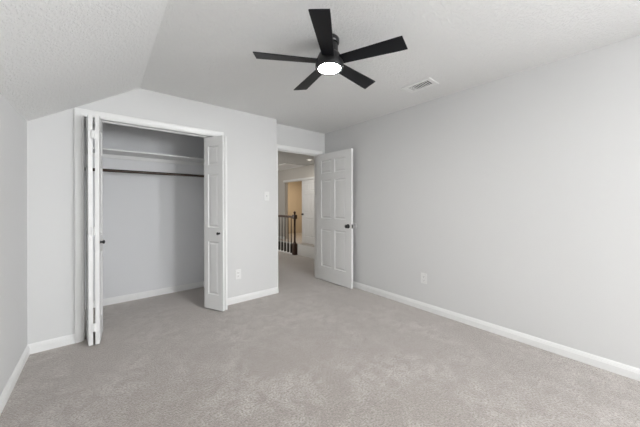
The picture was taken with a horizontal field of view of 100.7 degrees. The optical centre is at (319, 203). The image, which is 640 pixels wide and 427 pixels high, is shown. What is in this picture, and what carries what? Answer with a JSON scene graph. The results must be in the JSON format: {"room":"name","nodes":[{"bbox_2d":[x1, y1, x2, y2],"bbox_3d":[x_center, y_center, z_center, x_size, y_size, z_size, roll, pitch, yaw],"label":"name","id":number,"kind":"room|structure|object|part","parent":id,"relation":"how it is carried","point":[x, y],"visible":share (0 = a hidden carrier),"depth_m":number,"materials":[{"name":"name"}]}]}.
{"room":"empty bedroom","nodes":[
{"label":"empty bedroom","id":0,"kind":"room"},
{"bbox_2d":[0,93,26,394],"bbox_3d":[-0.685,0.275,0.006,0.120,1.874,7.520,0,0,-39],"label":"wall","id":1,"kind":"structure","parent":0,"point":[13,127],"depth_m":1.79,"materials":[{"name":"white paint"}]},
{"bbox_2d":[0,344,29,414],"bbox_3d":[-0.336,1.171,-0.311,0.014,0.080,6.350,0,0,-39],"label":"baseboard","id":2,"kind":"structure","parent":1,"relation":"attached to","point":[6,392],"depth_m":1.76,"materials":[{"name":"white paint"}]},
{"bbox_2d":[85,123,203,301],"bbox_3d":[-2.100,0.041,3.632,2.298,2.350,0.120,0,0,-39],"label":"wall","id":3,"kind":"structure","parent":0,"point":[153,225],"depth_m":3.46,"materials":[{"name":"white paint"}]},
{"bbox_2d":[85,281,203,308],"bbox_3d":[-2.212,1.176,3.452,1.340,0.080,0.014,0,0,-39],"label":"baseboard","id":4,"kind":"structure","parent":3,"relation":"attached to","point":[119,299],"depth_m":3.44,"materials":[{"name":"white paint"}]},
{"bbox_2d":[93,147,203,165],"bbox_3d":[-2.116,-0.577,3.330,1.340,0.063,0.330,0,0,-39],"label":"closet shelf","id":5,"kind":"object","parent":3,"relation":"attached to","point":[107,153],"visible":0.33,"depth_m":3.34,"materials":[{"name":"white paint"}]},
{"bbox_2d":[27,88,276,343],"bbox_3d":[-1.510,0.039,2.914,2.298,2.350,0.120,0,0,-39],"label":"wall","id":6,"kind":"structure","parent":0,"point":[251,138],"depth_m":2.58,"materials":[{"name":"white paint"}]},
{"bbox_2d":[28,334,74,353],"bbox_3d":[-2.244,1.176,2.222,0.281,0.080,0.014,0,0,-39],"label":"baseboard","id":7,"kind":"structure","parent":6,"relation":"attached to","point":[53,343],"depth_m":2.22,"materials":[{"name":"white paint"}]},
{"bbox_2d":[85,114,104,345],"bbox_3d":[-1.997,0.223,2.367,0.302,1.952,0.121,0,0,45],"label":"bifold leaf","id":8,"kind":"object","parent":6,"relation":"attached to","point":[97,134],"visible":1,"depth_m":2.26,"materials":[{"name":"white paint"}]},
{"bbox_2d":[84,118,207,137],"bbox_3d":[-1.696,-0.770,2.789,1.168,0.008,0.030,0,0,-39],"label":"track","id":9,"kind":"object","parent":6,"relation":"attached to","point":[84,118],"visible":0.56,"depth_m":2.73,"materials":[{"name":"white metal"}]},
{"bbox_2d":[204,135,227,310],"bbox_3d":[-1.189,0.221,3.025,0.296,1.952,0.105,0,0,33],"label":"bifold leaf","id":10,"kind":"object","parent":9,"relation":"hanging from","point":[215,148],"visible":1,"depth_m":2.99,"materials":[{"name":"white paint"}]},
{"bbox_2d":[74,107,223,342],"bbox_3d":[-1.680,0.212,2.773,1.202,2.005,0.120,0,0,-39],"label":"door frame","id":11,"kind":"structure","parent":6,"relation":"attached to","point":[105,120],"depth_m":2.41,"materials":[{"name":"white paint"}]},
{"bbox_2d":[235,269,240,279],"bbox_3d":[-1.001,0.868,3.247,0.072,0.118,0.008,0,0,-39],"label":"wall outlet","id":12,"kind":"object","parent":6,"relation":"attached to","point":[237,272],"visible":1,"depth_m":3.25,"materials":[{"name":"white plastic"}]},
{"bbox_2d":[228,287,278,304],"bbox_3d":[-0.851,1.172,3.366,0.737,0.080,0.014,0,0,-39],"label":"baseboard","id":13,"kind":"structure","parent":6,"relation":"attached to","point":[233,300],"depth_m":3.35,"materials":[{"name":"white paint"}]},
{"bbox_2d":[264,192,268,200],"bbox_3d":[-0.697,-0.096,3.489,0.072,0.118,0.024,0,0,-39],"label":"light switch","id":14,"kind":"object","parent":6,"relation":"attached to","point":[266,194],"visible":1,"depth_m":3.49,"materials":[{"name":"white plastic"}]},
{"bbox_2d":[288,181,301,232],"bbox_3d":[-1.329,0.038,10.738,1.820,2.350,0.120,0,0,-39],"label":"wall","id":15,"kind":"structure","parent":0,"point":[294,188],"depth_m":10.93,"materials":[{"name":"beige paint"}]},
{"bbox_2d":[278,164,313,238],"bbox_3d":[-0.247,0.036,7.893,0.120,2.350,5.650,0,0,-39],"label":"wall","id":16,"kind":"structure","parent":0,"point":[304,171],"depth_m":8.98,"materials":[{"name":"grey paint"}]},
{"bbox_2d":[283,177,313,181],"bbox_3d":[-0.630,0.218,8.248,0.022,1.988,1.895,0,0,-39],"label":"door frame","id":17,"kind":"structure","parent":16,"relation":"attached to","point":[307,177],"depth_m":8.26,"materials":[{"name":"white paint"}]},
{"bbox_2d":[301,179,313,244],"bbox_3d":[-0.324,0.249,7.882,0.090,1.900,0.764,0,0,-39],"label":"door","id":18,"kind":"structure","parent":16,"relation":"in","point":[307,214],"depth_m":7.94,"materials":[{"name":"white paint"}]},
{"bbox_2d":[278,151,313,170],"bbox_3d":[-0.632,-1.198,7.579,4.988,0.120,5.890,0,0,-39],"label":"ceiling","id":19,"kind":"structure","parent":0,"point":[283,157],"depth_m":6.73,"materials":[{"name":"grey paint"}]},
{"bbox_2d":[278,163,305,170],"bbox_3d":[-1.158,-1.130,8.266,0.710,0.014,1.470,0,0,-39],"label":"attic hatch","id":20,"kind":"object","parent":19,"relation":"attached to","point":[284,166],"visible":0.71,"depth_m":8.12,"materials":[{"name":"white paint"}]},
{"bbox_3d":[-1.158,-1.134,8.266,0.590,0.006,1.350,0,0,-39],"label":"panel","id":21,"kind":"part","parent":20,"relation":"part of","materials":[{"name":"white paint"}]},
{"bbox_2d":[278,232,313,246],"bbox_3d":[0.422,1.334,8.517,2.340,0.250,5.770,0,0,-39],"label":"floor","id":22,"kind":"structure","parent":0,"point":[298,235],"depth_m":8.93,"materials":[{"name":"beige carpet"}]},
{"bbox_2d":[280,248,313,258],"bbox_3d":[-0.404,2.136,7.760,0.100,1.350,5.650,0,0,-39],"label":"wall","id":23,"kind":"structure","parent":0,"point":[299,253],"depth_m":7.74,"materials":[{"name":"white paint"}]},
{"bbox_2d":[278,240,313,255],"bbox_3d":[-0.449,1.338,7.724,0.012,0.246,5.650,0,0,-39],"label":"trim","id":24,"kind":"structure","parent":23,"relation":"attached to","point":[309,250],"depth_m":7.75,"materials":[{"name":"white paint"}]},
{"bbox_2d":[277,124,324,153],"bbox_3d":[0.454,0.034,4.734,3.048,2.350,0.120,0,0,-39],"label":"wall","id":25,"kind":"structure","parent":0,"point":[286,135],"depth_m":4.04,"materials":[{"name":"white paint"}]},
{"bbox_2d":[277,144,322,286],"bbox_3d":[-0.344,0.185,4.078,0.881,2.051,0.156,0,0,-39],"label":"door frame","id":26,"kind":"structure","parent":25,"relation":"attached to","point":[280,150],"depth_m":4.23,"materials":[{"name":"white paint"}]},
{"bbox_2d":[317,148,352,288],"bbox_3d":[0.204,0.211,4.003,0.145,1.968,0.754,0,0,-41],"label":"door","id":27,"kind":"structure","parent":25,"relation":"in","point":[334,169],"depth_m":3.96,"materials":[{"name":"white paint"}]},
{"bbox_2d":[0,251,639,426],"bbox_3d":[-0.710,1.337,3.219,4.165,0.250,12.520,0,0,-39],"label":"floor","id":28,"kind":"structure","parent":0,"point":[313,352],"depth_m":1.88,"materials":[{"name":"beige carpet"}]},
{"bbox_2d":[278,211,297,254],"bbox_3d":[-1.788,0.700,7.723,0.096,1.030,3.848,0,0,-39],"label":"stair railing","id":29,"kind":"object","parent":28,"relation":"on","point":[293,246],"visible":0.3,"depth_m":6.38,"materials":[{"name":"brown wood"}]},
{"bbox_3d":[-1.817,0.322,7.757,0.064,0.049,3.760,0,0,-39],"label":"handrail","id":30,"kind":"part","parent":29,"relation":"part of","materials":[{"name":"brown wood"}]},
{"bbox_3d":[-0.597,0.697,6.273,0.096,1.030,0.096,0,0,-39],"label":"newel post","id":31,"kind":"part","parent":29,"relation":"part of","materials":[{"name":"brown wood"}]},
{"bbox_2d":[0,0,639,133],"bbox_3d":[0.911,-0.926,0.744,3.529,0.672,6.630,0,0,-39],"label":"ceiling","id":32,"kind":"structure","parent":0,"point":[56,56],"depth_m":1.81,"materials":[{"name":"white paint"}]},
{"bbox_2d":[253,9,407,89],"bbox_3d":[0.064,-1.035,1.866,0.978,0.210,0.990,0,0,-39],"label":"ceiling fan","id":33,"kind":"object","parent":32,"relation":"hanging from","point":[329,61],"visible":1,"depth_m":1.75,"materials":[{"name":"black metal"}]},
{"bbox_3d":[-0.230,-0.980,1.790,0.425,0.006,0.114,0,11,-10],"label":"blade","id":34,"kind":"part","parent":33,"relation":"part of","materials":[{"name":"black"}]},
{"bbox_3d":[-0.076,-0.981,2.107,0.114,0.006,0.425,-13,6,-27],"label":"blade","id":35,"kind":"part","parent":33,"relation":"part of","materials":[{"name":"black"}]},
{"bbox_3d":[0.024,-0.981,1.544,0.114,0.006,0.425,11,2,8],"label":"blade","id":36,"kind":"part","parent":33,"relation":"part of","materials":[{"name":"black"}]},
{"bbox_3d":[0.274,-0.982,2.058,0.114,0.006,0.425,-15,-10,43],"label":"blade","id":37,"kind":"part","parent":33,"relation":"part of","materials":[{"name":"black"}]},
{"bbox_3d":[0.336,-0.982,1.710,0.425,0.006,0.114,0,-11,26],"label":"blade","id":38,"kind":"part","parent":33,"relation":"part of","materials":[{"name":"black"}]},
{"bbox_2d":[402,77,438,92],"bbox_3d":[0.966,-1.135,2.569,0.186,0.016,0.286,0,0,-39],"label":"ceiling vent","id":39,"kind":"object","parent":32,"relation":"in","point":[428,82],"visible":1,"depth_m":2.56,"materials":[{"name":"white metal"}]},
{"bbox_2d":[325,35,639,368],"bbox_3d":[2.231,0.029,1.826,0.120,2.350,6.630,0,0,-39],"label":"wall","id":40,"kind":"structure","parent":0,"point":[516,196],"depth_m":2.32,"materials":[{"name":"white paint"}]},
{"bbox_2d":[421,273,426,283],"bbox_3d":[1.177,0.850,3.010,0.008,0.118,0.072,0,0,-39],"label":"wall outlet","id":41,"kind":"object","parent":40,"relation":"attached to","point":[423,275],"visible":1,"depth_m":3.00,"materials":[{"name":"white plastic"}]},
{"bbox_2d":[353,281,639,380],"bbox_3d":[2.144,1.164,1.830,0.014,0.080,6.510,0,0,-39],"label":"baseboard","id":42,"kind":"structure","parent":40,"relation":"attached to","point":[625,370],"depth_m":2.30,"materials":[{"name":"white paint"}]},
{"bbox_3d":[-2.518,0.192,2.687,0.100,2.048,0.810,0,0,-39],"label":"wall","id":43,"kind":"structure","parent":0,"visible":0},
{"bbox_2d":[93,168,203,176],"bbox_3d":[-2.030,-0.369,3.225,1.340,0.068,0.068,0,0,-39],"label":"closet rod","id":44,"kind":"object","parent":43,"relation":"attached to","point":[104,170],"visible":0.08,"depth_m":3.19,"materials":[{"name":"black metal"}]}
]}

